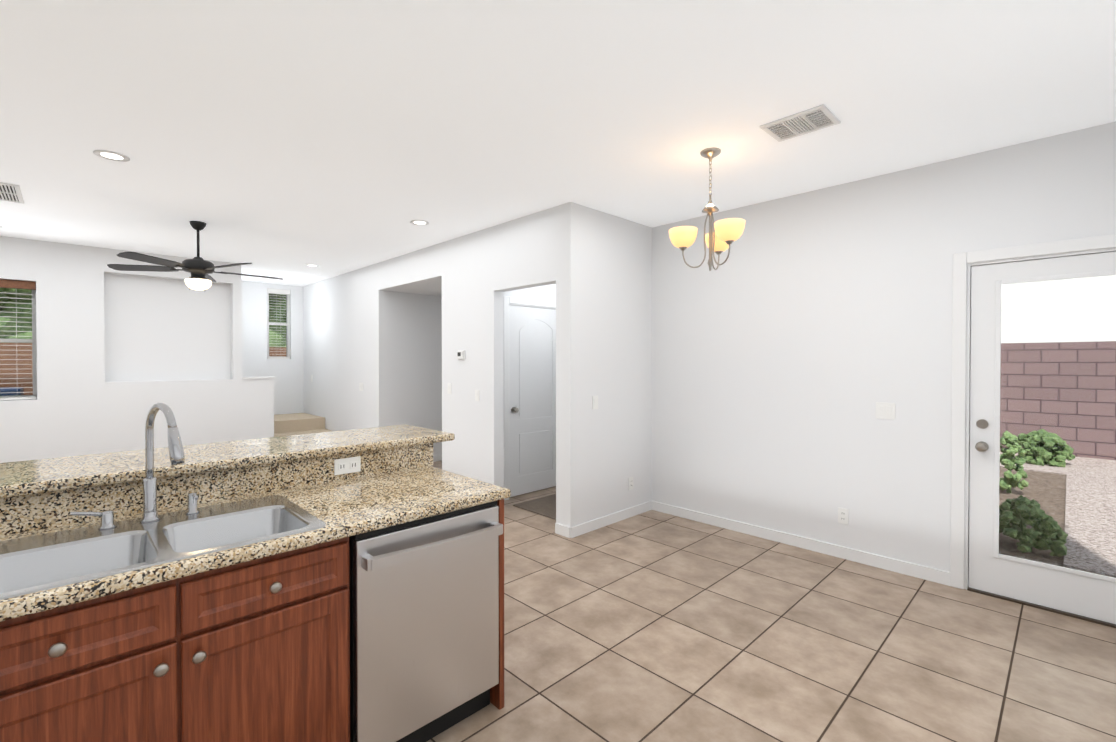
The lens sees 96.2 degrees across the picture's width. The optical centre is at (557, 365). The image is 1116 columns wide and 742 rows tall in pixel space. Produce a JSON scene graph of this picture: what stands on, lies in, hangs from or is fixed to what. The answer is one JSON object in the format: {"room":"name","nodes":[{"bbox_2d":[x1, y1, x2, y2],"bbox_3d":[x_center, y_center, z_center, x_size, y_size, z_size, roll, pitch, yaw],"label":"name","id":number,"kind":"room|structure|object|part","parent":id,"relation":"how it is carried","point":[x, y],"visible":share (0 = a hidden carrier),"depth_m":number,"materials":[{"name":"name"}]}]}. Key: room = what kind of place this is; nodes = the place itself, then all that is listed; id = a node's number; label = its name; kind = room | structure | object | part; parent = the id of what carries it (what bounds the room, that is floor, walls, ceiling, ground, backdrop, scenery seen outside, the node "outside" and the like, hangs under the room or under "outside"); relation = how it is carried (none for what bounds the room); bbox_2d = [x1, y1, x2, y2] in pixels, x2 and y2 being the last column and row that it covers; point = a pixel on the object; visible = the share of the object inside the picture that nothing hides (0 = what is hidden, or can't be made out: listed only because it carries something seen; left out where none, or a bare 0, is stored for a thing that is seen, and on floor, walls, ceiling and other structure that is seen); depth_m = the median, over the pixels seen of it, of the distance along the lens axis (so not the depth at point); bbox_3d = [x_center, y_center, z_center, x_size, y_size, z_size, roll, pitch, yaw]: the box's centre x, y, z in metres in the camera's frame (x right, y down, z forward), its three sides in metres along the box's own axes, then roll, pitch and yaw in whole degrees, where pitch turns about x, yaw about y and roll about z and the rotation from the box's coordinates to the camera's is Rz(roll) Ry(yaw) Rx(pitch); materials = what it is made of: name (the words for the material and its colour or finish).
{"room":"kitchen","nodes":[
{"label":"kitchen","id":0,"kind":"room"},
{"bbox_2d":[0,236,233,462],"bbox_3d":[-5.365,0.018,5.783,2.700,2.740,0.300,-1,1,-44],"label":"wall","id":1,"kind":"structure","parent":0,"point":[70,328],"depth_m":5.59,"materials":[{"name":"white paint"}]},
{"bbox_2d":[0,279,36,399],"bbox_3d":[-6.021,-0.270,5.163,0.900,1.270,0.225,-1,1,-44],"label":"living room window","id":2,"kind":"structure","parent":1,"relation":"in","point":[16,284],"depth_m":5.38,"materials":[{"name":"white paint"}]},
{"bbox_3d":[-6.079,-0.271,5.222,0.820,0.040,0.050,-1,1,-44],"label":"frame","id":3,"kind":"part","parent":2,"relation":"part of","materials":[{"name":"white paint"}]},
{"bbox_3d":[-6.079,0.344,5.229,0.820,0.040,0.060,-1,1,-44],"label":"frame","id":4,"kind":"part","parent":2,"relation":"part of","materials":[{"name":"white paint"}]},
{"bbox_3d":[-5.752,-0.272,5.317,0.003,1.170,0.003,-1,1,-44],"label":"blind cord","id":5,"kind":"part","parent":2,"relation":"part of","materials":[{"name":"white plastic"}]},
{"bbox_3d":[-5.967,0.350,5.114,0.880,0.020,0.050,-1,1,-44],"label":"blind rail","id":6,"kind":"part","parent":2,"relation":"part of","materials":[{"name":"white plastic"}]},
{"bbox_3d":[-5.771,-0.274,5.523,0.040,1.270,0.060,-1,1,-44],"label":"frame","id":7,"kind":"part","parent":2,"relation":"part of","materials":[{"name":"white paint"}]},
{"bbox_2d":[0,288,285,395],"bbox_3d":[-9.114,-0.985,10.328,18.000,5.579,6.478,-1,1,-44],"label":"yard","id":8,"kind":"structure","parent":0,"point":[12,353],"depth_m":8.71,"materials":[{"name":"green plant"}]},
{"bbox_2d":[104,273,230,381],"bbox_3d":[-4.899,-0.452,6.331,1.260,1.270,0.160,-1,1,-44],"label":"wall","id":9,"kind":"structure","parent":0,"point":[160,329],"depth_m":6.22,"materials":[{"name":"white paint"}]},
{"bbox_2d":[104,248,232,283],"bbox_3d":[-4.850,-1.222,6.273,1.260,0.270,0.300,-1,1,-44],"label":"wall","id":10,"kind":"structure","parent":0,"point":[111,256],"depth_m":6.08,"materials":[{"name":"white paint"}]},
{"bbox_2d":[230,263,242,440],"bbox_3d":[-4.363,0.008,6.761,0.100,2.740,0.300,-1,1,-44],"label":"wall","id":11,"kind":"structure","parent":0,"point":[236,323],"depth_m":6.65,"materials":[{"name":"white paint"}]},
{"bbox_2d":[241,281,303,414],"bbox_3d":[-4.892,-0.008,8.369,1.390,2.740,0.120,-1,1,-44],"label":"wall","id":12,"kind":"structure","parent":0,"point":[254,329],"depth_m":8.41,"materials":[{"name":"white paint"}]},
{"bbox_2d":[267,288,289,358],"bbox_3d":[-4.749,-0.710,8.494,0.360,1.180,0.110,-1,1,-44],"label":"window","id":13,"kind":"structure","parent":12,"relation":"in","point":[287,304],"depth_m":8.50,"materials":[{"name":"white paint"}]},
{"bbox_3d":[-4.881,-0.709,8.400,0.040,1.180,0.060,-1,1,-44],"label":"frame","id":14,"kind":"part","parent":13,"relation":"part of","materials":[{"name":"white paint"}]},
{"bbox_3d":[-4.766,-0.710,8.512,0.280,0.040,0.050,-1,1,-44],"label":"frame","id":15,"kind":"part","parent":13,"relation":"part of","materials":[{"name":"white paint"}]},
{"bbox_3d":[-4.766,-0.710,8.512,0.280,1.100,0.008,-1,1,-44],"label":"glass","id":16,"kind":"part","parent":13,"relation":"part of","materials":[{"name":"clear glass"}]},
{"bbox_3d":[-4.735,-0.135,8.486,0.340,0.020,0.050,-1,1,-44],"label":"blind rail","id":17,"kind":"part","parent":13,"relation":"part of","materials":[{"name":"white"}]},
{"bbox_3d":[-4.714,-0.710,8.501,0.003,1.080,0.003,-1,1,-44],"label":"blind cord","id":18,"kind":"part","parent":13,"relation":"part of","materials":[{"name":"white plastic"}]},
{"bbox_3d":[-4.652,-0.711,8.624,0.040,1.180,0.060,-1,1,-44],"label":"frame","id":19,"kind":"part","parent":13,"relation":"part of","materials":[{"name":"white paint"}]},
{"bbox_2d":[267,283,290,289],"bbox_3d":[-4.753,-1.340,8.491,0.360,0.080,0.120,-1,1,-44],"label":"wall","id":20,"kind":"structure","parent":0,"point":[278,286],"depth_m":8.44,"materials":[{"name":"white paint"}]},
{"bbox_2d":[387,291,441,455],"bbox_3d":[-1.154,-0.003,7.868,3.260,2.740,0.120,-1,1,-44],"label":"wall","id":21,"kind":"structure","parent":0,"point":[414,343],"depth_m":6.97,"materials":[{"name":"white paint"}]},
{"bbox_2d":[433,455,441,461],"bbox_3d":[-1.107,1.325,7.834,3.260,0.085,0.012,-1,1,-44],"label":"baseboard","id":22,"kind":"structure","parent":21,"relation":"attached to","point":[437,457],"depth_m":7.21,"materials":[{"name":"white paint"}]},
{"bbox_2d":[389,279,441,295],"bbox_3d":[-0.567,-1.187,7.255,3.260,0.360,1.560,-1,1,-44],"label":"ceiling","id":23,"kind":"structure","parent":0,"point":[434,288],"depth_m":6.55,"materials":[{"name":"white paint"}]},
{"bbox_2d":[303,206,555,486],"bbox_3d":[-2.185,0.011,6.505,0.120,2.740,6.330,-1,1,-44],"label":"wall","id":24,"kind":"structure","parent":0,"point":[472,313],"depth_m":5.34,"materials":[{"name":"white paint"}]},
{"bbox_2d":[457,350,464,359],"bbox_3d":[-1.009,-0.113,5.191,0.032,0.095,0.120,-1,1,-44],"label":"thermostat","id":25,"kind":"object","parent":24,"relation":"attached to","point":[460,354],"visible":1,"depth_m":5.17,"materials":[{"name":"white plastic"}]},
{"bbox_2d":[475,390,478,400],"bbox_3d":[-0.808,0.296,5.008,0.006,0.115,0.070,-1,1,-44],"label":"switch plate","id":26,"kind":"object","parent":24,"relation":"attached to","point":[475,395],"visible":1,"depth_m":5.01,"materials":[{"name":"white plastic"}]},
{"bbox_2d":[555,523,570,537],"bbox_3d":[0.039,1.363,4.147,0.012,0.085,0.170,-1,1,-44],"label":"baseboard","id":27,"kind":"structure","parent":24,"relation":"attached to","point":[562,530],"depth_m":4.14,"materials":[{"name":"white paint"}]},
{"bbox_2d":[508,284,555,306],"bbox_3d":[-0.280,-1.002,5.524,0.780,0.695,0.120,-1,1,-44],"label":"wall","id":28,"kind":"structure","parent":0,"point":[546,292],"depth_m":5.51,"materials":[{"name":"white paint"}]},
{"bbox_2d":[509,305,555,496],"bbox_3d":[-0.261,0.369,5.519,0.754,2.020,0.035,-1,1,-44],"label":"hall door","id":29,"kind":"structure","parent":28,"relation":"in","point":[521,325],"depth_m":5.40,"materials":[{"name":"white paint"}]},
{"bbox_2d":[513,306,552,472],"bbox_3d":[-0.255,0.253,5.456,0.601,1.787,0.074,-1,1,-44],"label":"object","id":30,"kind":"structure","parent":29,"relation":"attached to","point":[534,450],"depth_m":5.49,"materials":[{"name":"white paint"}]},
{"bbox_3d":[-0.251,0.029,5.505,0.454,1.015,0.005,-1,1,-44],"label":"upper hall door panel","id":31,"kind":"part","parent":30,"relation":"part of","materials":[{"name":"white wood"}]},
{"bbox_3d":[-0.251,0.936,5.514,0.454,0.420,0.005,-1,1,-44],"label":"panel","id":32,"kind":"part","parent":30,"relation":"part of","materials":[{"name":"white paint"}]},
{"bbox_3d":[-0.251,-0.525,5.499,0.524,0.232,0.006,-1,1,-44],"label":"rail","id":33,"kind":"part","parent":30,"relation":"part of","materials":[{"name":"white paint"}]},
{"bbox_2d":[0,0,1115,285],"bbox_3d":[-2.816,-1.387,3.351,7.670,0.120,10.300,-1,1,-44],"label":"ceiling","id":34,"kind":"structure","parent":0,"point":[286,140],"depth_m":2.54,"materials":[{"name":"white paint"}]},
{"bbox_2d":[0,182,23,203],"bbox_3d":[-4.252,-1.325,3.802,0.245,0.012,0.570,-1,1,-44],"label":"ceiling vent","id":35,"kind":"object","parent":34,"relation":"in","point":[10,192],"visible":1,"depth_m":3.84,"materials":[{"name":"white metal"}]},
{"bbox_3d":[-4.062,-1.323,3.608,0.189,0.012,0.028,-1,1,-44],"label":"frame","id":36,"kind":"part","parent":35,"relation":"part of","materials":[{"name":"white paint"}]},
{"bbox_3d":[-4.174,-1.326,3.878,0.028,0.012,0.570,-1,1,-44],"label":"frame","id":37,"kind":"part","parent":35,"relation":"part of","materials":[{"name":"white paint"}]},
{"bbox_2d":[93,150,129,161],"bbox_3d":[-2.808,-1.321,3.150,0.176,0.008,0.176,-1,1,-44],"label":"recessed light","id":38,"kind":"object","parent":34,"relation":"in","point":[112,155],"visible":0.98,"depth_m":3.14,"materials":[{"name":"white glass"}]},
{"bbox_2d":[107,221,282,289],"bbox_3d":[-3.335,-1.013,4.730,1.351,0.655,1.392,-1,1,-44],"label":"ceiling fan","id":39,"kind":"object","parent":34,"relation":"hanging from","point":[199,268],"visible":1,"depth_m":4.60,"materials":[{"name":"black metal"}]},
{"bbox_3d":[-3.818,-0.900,4.608,0.489,0.037,0.374,-1,1,-44],"label":"blade","id":40,"kind":"part","parent":39,"relation":"part of","materials":[{"name":"black wood"}]},
{"bbox_3d":[-3.430,-0.896,4.237,0.473,0.037,0.399,-1,1,-44],"label":"blade","id":41,"kind":"part","parent":39,"relation":"part of","materials":[{"name":"black wood"}]},
{"bbox_3d":[-3.369,-0.910,4.689,0.250,0.210,0.250,-1,1,-44],"label":"motor","id":42,"kind":"part","parent":39,"relation":"part of","materials":[{"name":"black metal"}]},
{"bbox_3d":[-3.580,-0.905,5.093,0.245,0.037,0.532,-1,1,-44],"label":"blade","id":43,"kind":"part","parent":39,"relation":"part of","materials":[{"name":"black wood"}]},
{"bbox_3d":[-2.957,-0.898,4.495,0.275,0.037,0.526,-1,1,-44],"label":"blade","id":44,"kind":"part","parent":39,"relation":"part of","materials":[{"name":"black wood"}]},
{"bbox_3d":[-3.055,-0.904,5.024,0.541,0.037,0.146,-1,1,-44],"label":"blade","id":45,"kind":"part","parent":39,"relation":"part of","materials":[{"name":"black wood"}]},
{"bbox_2d":[305,264,318,266],"bbox_3d":[-3.323,-1.358,6.769,0.176,0.008,0.176,-1,1,-44],"label":"recessed light","id":46,"kind":"object","parent":34,"relation":"in","point":[312,265],"visible":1,"depth_m":6.77,"materials":[{"name":"white paint"}]},
{"bbox_2d":[410,220,428,225],"bbox_3d":[-1.291,-1.336,4.673,0.176,0.008,0.176,-1,1,-44],"label":"recessed light","id":47,"kind":"object","parent":34,"relation":"in","point":[419,222],"visible":1,"depth_m":4.66,"materials":[{"name":"white paint"}]},
{"bbox_2d":[669,147,744,270],"bbox_3d":[0.973,-0.954,3.108,0.445,0.740,0.457,-1,1,-44],"label":"chandelier","id":48,"kind":"object","parent":34,"relation":"hanging from","point":[721,236],"visible":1,"depth_m":3.06,"materials":[{"name":"silver metal"}]},
{"bbox_3d":[0.779,-0.791,3.116,0.176,0.114,0.176,-1,1,-44],"label":"lamp shade","id":49,"kind":"part","parent":48,"relation":"part of","materials":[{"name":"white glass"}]},
{"bbox_3d":[0.854,-0.777,3.109,0.108,0.338,0.127,-1,1,-44],"label":"arm","id":50,"kind":"part","parent":48,"relation":"part of"},
{"bbox_3d":[0.995,-0.777,3.173,0.161,0.338,0.036,-1,1,-44],"label":"arm","id":51,"kind":"part","parent":48,"relation":"part of"},
{"bbox_3d":[1.039,-0.792,3.234,0.176,0.114,0.176,-1,1,-44],"label":"lamp shade","id":52,"kind":"part","parent":48,"relation":"part of","materials":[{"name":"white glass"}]},
{"bbox_3d":[0.980,-0.776,3.019,0.062,0.338,0.154,-1,1,-44],"label":"arm","id":53,"kind":"part","parent":48,"relation":"part of"},
{"bbox_3d":[1.011,-0.789,2.950,0.176,0.114,0.176,-1,1,-44],"label":"lamp shade","id":54,"kind":"part","parent":48,"relation":"part of","materials":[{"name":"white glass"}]},
{"bbox_2d":[759,104,840,141],"bbox_3d":[1.317,-1.314,2.726,0.270,0.012,0.330,-1,1,-44],"label":"ceiling vent","id":55,"kind":"object","parent":34,"relation":"in","point":[813,119],"visible":1,"depth_m":2.71,"materials":[{"name":"white metal"}]},
{"bbox_3d":[1.211,-1.315,2.834,0.214,0.012,0.028,-1,1,-44],"label":"frame","id":56,"kind":"part","parent":55,"relation":"part of","materials":[{"name":"white paint"}]},
{"bbox_3d":[1.230,-1.313,2.642,0.028,0.012,0.330,-1,1,-44],"label":"frame","id":57,"kind":"part","parent":55,"relation":"part of","materials":[{"name":"white paint"}]},
{"bbox_3d":[1.403,-1.315,2.811,0.028,0.012,0.330,-1,1,-44],"label":"frame","id":58,"kind":"part","parent":55,"relation":"part of","materials":[{"name":"white paint"}]},
{"bbox_3d":[1.422,-1.313,2.618,0.214,0.012,0.028,-1,1,-44],"label":"frame","id":59,"kind":"part","parent":55,"relation":"part of","materials":[{"name":"white paint"}]},
{"bbox_2d":[556,202,651,526],"bbox_3d":[0.580,0.030,4.662,1.500,2.740,0.170,-1,1,-44],"label":"wall","id":60,"kind":"structure","parent":0,"point":[604,315],"depth_m":4.35,"materials":[{"name":"white paint"}]},
{"bbox_2d":[592,396,597,408],"bbox_3d":[0.319,0.314,4.287,0.070,0.115,0.006,-1,1,-44],"label":"switch plate","id":61,"kind":"object","parent":60,"relation":"attached to","point":[593,398],"visible":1,"depth_m":4.28,"materials":[{"name":"white plastic"}]},
{"bbox_2d":[571,501,651,537],"bbox_3d":[0.506,1.359,4.477,1.118,0.085,0.012,-1,1,-44],"label":"baseboard","id":62,"kind":"structure","parent":60,"relation":"attached to","point":[592,525],"depth_m":4.42,"materials":[{"name":"white paint"}]},
{"bbox_2d":[628,477,632,489],"bbox_3d":[0.677,1.090,4.645,0.070,0.115,0.006,-1,1,-44],"label":"outlet","id":63,"kind":"object","parent":60,"relation":"attached to","point":[629,483],"visible":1,"depth_m":4.62,"materials":[{"name":"white plastic"}]},
{"bbox_2d":[427,461,1115,741],"bbox_3d":[-2.816,1.438,3.380,7.670,0.050,10.300,-1,1,-44],"label":"floor","id":64,"kind":"structure","parent":0,"point":[652,626],"depth_m":2.50,"materials":[{"name":"tile"}]},
{"bbox_2d":[0,439,510,741],"bbox_3d":[-1.599,0.920,1.241,3.230,1.030,0.855,-1,1,-44],"label":"kitchen island","id":65,"kind":"object","parent":64,"relation":"on","point":[341,586],"depth_m":1.58,"materials":[{"name":"brown wood"}]},
{"bbox_3d":[-1.155,0.653,1.156,0.033,0.033,0.032,-1,1,-44],"label":"knob","id":66,"kind":"part","parent":65,"relation":"part of","materials":[{"name":"silver metal"}]},
{"bbox_3d":[-1.457,0.462,1.556,0.089,0.036,0.020,-1,1,-44],"label":"lever arm","id":67,"kind":"part","parent":65,"relation":"part of"},
{"bbox_3d":[-1.174,1.023,1.178,0.445,0.575,0.020,-1,1,-44],"label":"door","id":68,"kind":"part","parent":65,"relation":"part of","materials":[{"name":"brown wood"}]},
{"bbox_3d":[-1.429,0.486,1.587,0.043,0.054,0.044,-1,1,-44],"label":"lever","id":69,"kind":"part","parent":65,"relation":"part of","materials":[{"name":"silver metal"}]},
{"bbox_3d":[-1.022,0.780,1.288,0.033,0.033,0.032,-1,1,-44],"label":"knob","id":70,"kind":"part","parent":65,"relation":"part of","materials":[{"name":"silver metal"}]},
{"bbox_2d":[0,495,325,599],"bbox_3d":[-1.213,0.614,1.515,0.822,0.200,0.528,-1,1,-44],"label":"sink","id":71,"kind":"object","parent":65,"relation":"in","point":[36,564],"depth_m":1.51,"materials":[{"name":"silver metal"}]},
{"bbox_3d":[-0.964,0.779,1.343,0.033,0.033,0.032,-1,1,-44],"label":"knob","id":72,"kind":"part","parent":65,"relation":"part of","materials":[{"name":"silver metal"}]},
{"bbox_2d":[0,424,454,494],"bbox_3d":[-1.928,0.382,1.640,3.364,0.038,0.534,-1,1,-44],"label":"island countertop","id":73,"kind":"structure","parent":65,"relation":"on","point":[29,475],"depth_m":2.01,"materials":[{"name":"beige stone"}]},
{"bbox_3d":[-0.850,1.020,1.494,0.441,0.575,0.020,-1,1,-44],"label":"door","id":74,"kind":"part","parent":65,"relation":"part of","materials":[{"name":"brown wood"}]},
{"bbox_3d":[-0.832,0.650,1.472,0.033,0.033,0.032,-1,1,-44],"label":"knob","id":75,"kind":"part","parent":65,"relation":"part of","materials":[{"name":"silver metal"}]},
{"bbox_2d":[334,456,360,474],"bbox_3d":[-0.949,0.450,2.257,0.117,0.070,0.006,-1,1,-44],"label":"outlet plate","id":76,"kind":"object","parent":65,"relation":"attached to","point":[343,465],"depth_m":2.25,"materials":[{"name":"white plastic"}]},
{"bbox_2d":[349,501,502,741],"bbox_3d":[-0.634,0.991,2.043,0.586,0.872,0.655,-1,1,-44],"label":"dishwasher","id":77,"kind":"object","parent":65,"relation":"in","point":[425,591],"depth_m":1.82,"materials":[{"name":"silver metal"}]},
{"bbox_2d":[242,379,273,439],"bbox_3d":[-4.129,0.777,6.872,0.380,1.200,0.120,-1,1,-44],"label":"wall","id":78,"kind":"structure","parent":64,"relation":"on","point":[257,408],"depth_m":6.82,"materials":[{"name":"white paint"}]},
{"bbox_2d":[242,376,275,378],"bbox_3d":[-4.121,0.165,6.873,0.400,0.025,0.160,-1,1,-44],"label":"ledge","id":79,"kind":"object","parent":78,"relation":"on","point":[272,377],"depth_m":6.82,"materials":[{"name":"white paint"}]},
{"bbox_2d":[274,413,324,432],"bbox_3d":[-4.528,1.096,7.921,1.260,0.540,1.035,-1,1,-44],"label":"staircase","id":80,"kind":"structure","parent":64,"relation":"on","point":[293,422],"depth_m":7.79,"materials":[{"name":"carpet"}]},
{"bbox_2d":[274,429,330,436],"bbox_3d":[-3.927,1.190,7.590,0.865,0.360,0.280,-1,1,-44],"label":"step","id":81,"kind":"structure","parent":64,"relation":"on","point":[300,432],"depth_m":7.58,"materials":[{"name":"carpet"}]},
{"bbox_2d":[513,494,555,519],"bbox_3d":[0.168,1.389,5.105,1.050,0.012,0.700,-1,1,-44],"label":"rug","id":82,"kind":"object","parent":64,"relation":"on","point":[545,506],"visible":0.27,"depth_m":4.93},
{"bbox_2d":[651,121,1115,571],"bbox_3d":[2.085,0.039,3.750,0.120,2.740,3.238,-1,1,-44],"label":"wall","id":83,"kind":"structure","parent":0,"point":[796,338],"depth_m":3.66,"materials":[{"name":"white paint"}]},
{"bbox_2d":[652,501,949,585],"bbox_3d":[1.717,1.364,4.046,0.012,0.085,2.320,-1,1,-44],"label":"baseboard","id":84,"kind":"structure","parent":83,"relation":"attached to","point":[906,568],"depth_m":3.79,"materials":[{"name":"white paint"}]},
{"bbox_2d":[838,507,848,524],"bbox_3d":[2.088,1.100,3.665,0.009,0.115,0.070,-1,1,-44],"label":"outlet","id":85,"kind":"object","parent":83,"relation":"attached to","point":[846,522],"depth_m":3.66,"materials":[{"name":"white plastic"}]},
{"bbox_2d":[876,402,894,419],"bbox_3d":[2.270,0.312,3.471,0.009,0.115,0.116,-1,1,-44],"label":"switch plate","id":86,"kind":"object","parent":83,"relation":"attached to","point":[878,416],"depth_m":3.46,"materials":[{"name":"white plastic"}]},
{"bbox_3d":[2.284,0.312,3.452,0.003,0.066,0.033,-1,1,-44],"label":"light switch rocker","id":87,"kind":"part","parent":86,"relation":"part of","materials":[{"name":"white plastic"}]},
{"bbox_2d":[950,234,1115,589],"bbox_3d":[2.887,0.353,2.919,0.137,2.130,0.923,-1,1,-44],"label":"door frame","id":88,"kind":"structure","parent":83,"relation":"attached to","point":[958,411],"depth_m":3.16,"materials":[{"name":"white paint"}]},
{"bbox_3d":[2.869,-0.676,2.841,0.017,0.070,0.853,-1,1,-44],"label":"top glass door trim","id":89,"kind":"part","parent":88,"relation":"part of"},
{"bbox_3d":[2.918,-0.634,2.890,0.120,0.016,0.821,-1,1,-44],"label":"glass door top jamb","id":90,"kind":"part","parent":88,"relation":"part of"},
{"bbox_2d":[967,586,1115,627],"bbox_3d":[2.925,1.412,2.918,0.160,0.012,0.821,-1,1,-44],"label":"glass door sill","id":91,"kind":"structure","parent":83,"relation":"attached to","point":[1045,608],"depth_m":2.91,"materials":[{"name":"brown"}]},
{"bbox_2d":[969,252,1115,623],"bbox_3d":[2.826,0.391,2.904,0.117,2.026,0.680,-1,1,-44],"label":"door","id":92,"kind":"structure","parent":83,"relation":"in","point":[982,401],"depth_m":3.04,"materials":[{"name":"white paint"}]},
{"bbox_3d":[2.612,0.501,3.087,0.065,0.057,0.057,-1,1,-44],"label":"knob","id":93,"kind":"part","parent":92,"relation":"part of","materials":[{"name":"silver metal"}]},
{"bbox_2d":[976,419,988,428],"bbox_3d":[2.637,0.361,3.110,0.012,0.058,0.058,-1,1,-44],"label":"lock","id":94,"kind":"object","parent":92,"relation":"attached to","point":[985,423],"visible":1,"depth_m":3.10,"materials":[{"name":"silver metal"}]},
{"bbox_2d":[993,270,1115,582],"bbox_3d":[2.869,0.328,2.879,0.010,1.698,0.542,-1,1,-44],"label":"window frame","id":95,"kind":"structure","parent":92,"relation":"attached to","point":[997,418],"depth_m":3.05,"materials":[{"name":"white paint"}]},
{"bbox_3d":[2.894,-0.569,2.877,0.043,0.105,0.560,-1,1,-44],"label":"rail","id":96,"kind":"part","parent":92,"relation":"part of","materials":[{"name":"white paint"}]},
{"bbox_2d":[1001,275,1115,342],"bbox_3d":[10.928,-2.381,10.542,1.000,7.560,28.000,-1,1,-44],"label":"sky","id":97,"kind":"structure","parent":0,"point":[1084,323],"depth_m":10.37,"materials":[{"name":"white"}]},
{"bbox_3d":[-0.643,0.025,5.180,0.235,2.740,0.120,-1,1,-44],"label":"wall","id":98,"kind":"structure","parent":0,"visible":0},
{"bbox_2d":[504,296,555,500],"bbox_3d":[-0.300,0.334,5.508,0.850,2.115,0.135,-1,1,-44],"label":"door frame","id":99,"kind":"structure","parent":98,"relation":"attached to","point":[506,391],"depth_m":5.19,"materials":[{"name":"white paint"}]},
{"bbox_3d":[-0.280,-0.649,5.528,0.758,0.011,0.120,-1,1,-44],"label":"hall door top jamb","id":100,"kind":"part","parent":99,"relation":"part of","materials":[{"name":"white wood"}]},
{"bbox_3d":[-0.233,-0.689,5.479,0.780,0.070,0.015,-1,1,-44],"label":"hall door top trim","id":101,"kind":"part","parent":99,"relation":"part of","materials":[{"name":"white wood"}]},
{"label":"outside","id":102,"kind":"structure","parent":0,"visible":0},
{"bbox_2d":[999,467,1115,577],"bbox_3d":[2.785,1.459,9.618,42.000,0.100,50.000,-1,1,-44],"label":"dirt","id":103,"kind":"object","parent":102,"point":[1054,502],"depth_m":5.40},
{"bbox_2d":[999,430,1028,492],"bbox_3d":[5.134,1.097,5.678,0.339,0.720,0.304,-1,1,-44],"label":"shrub","id":104,"kind":"object","parent":103,"relation":"on","point":[1005,480],"depth_m":5.63,"materials":[{"name":"green plant"}]},
{"bbox_2d":[999,495,1067,556],"bbox_3d":[3.714,1.257,4.003,0.576,0.431,0.514,-1,1,-44],"label":"shrub","id":105,"kind":"object","parent":103,"relation":"on","point":[1046,523],"depth_m":3.88,"materials":[{"name":"green plant"}]},
{"bbox_2d":[1000,341,1115,459],"bbox_3d":[7.439,0.520,8.563,0.200,1.800,26.000,-1,1,-44],"label":"block wall","id":106,"kind":"structure","parent":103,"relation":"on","point":[1100,422],"depth_m":7.87,"materials":[{"name":"brown brick"}]},
{"bbox_2d":[1000,449,1115,478],"bbox_3d":[6.724,1.419,7.873,1.800,0.015,14.000,-1,1,-44],"label":"gravel","id":107,"kind":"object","parent":103,"relation":"on","point":[1105,465],"depth_m":6.93,"materials":[{"name":"beige gravel"}]},
{"bbox_2d":[1015,429,1074,466],"bbox_3d":[7.105,1.188,7.334,0.676,0.540,0.667,-1,1,-44],"label":"round shrub","id":108,"kind":"object","parent":107,"relation":"on","point":[1040,451],"depth_m":7.19,"materials":[{"name":"green plant"}]},
{"bbox_2d":[1063,474,1115,576],"bbox_3d":[7.337,1.470,2.952,4.200,0.015,6.100,-1,1,-44],"label":"gravel","id":109,"kind":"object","parent":103,"relation":"on","point":[1104,491],"depth_m":4.56,"materials":[{"name":"beige gravel"}]}
]}

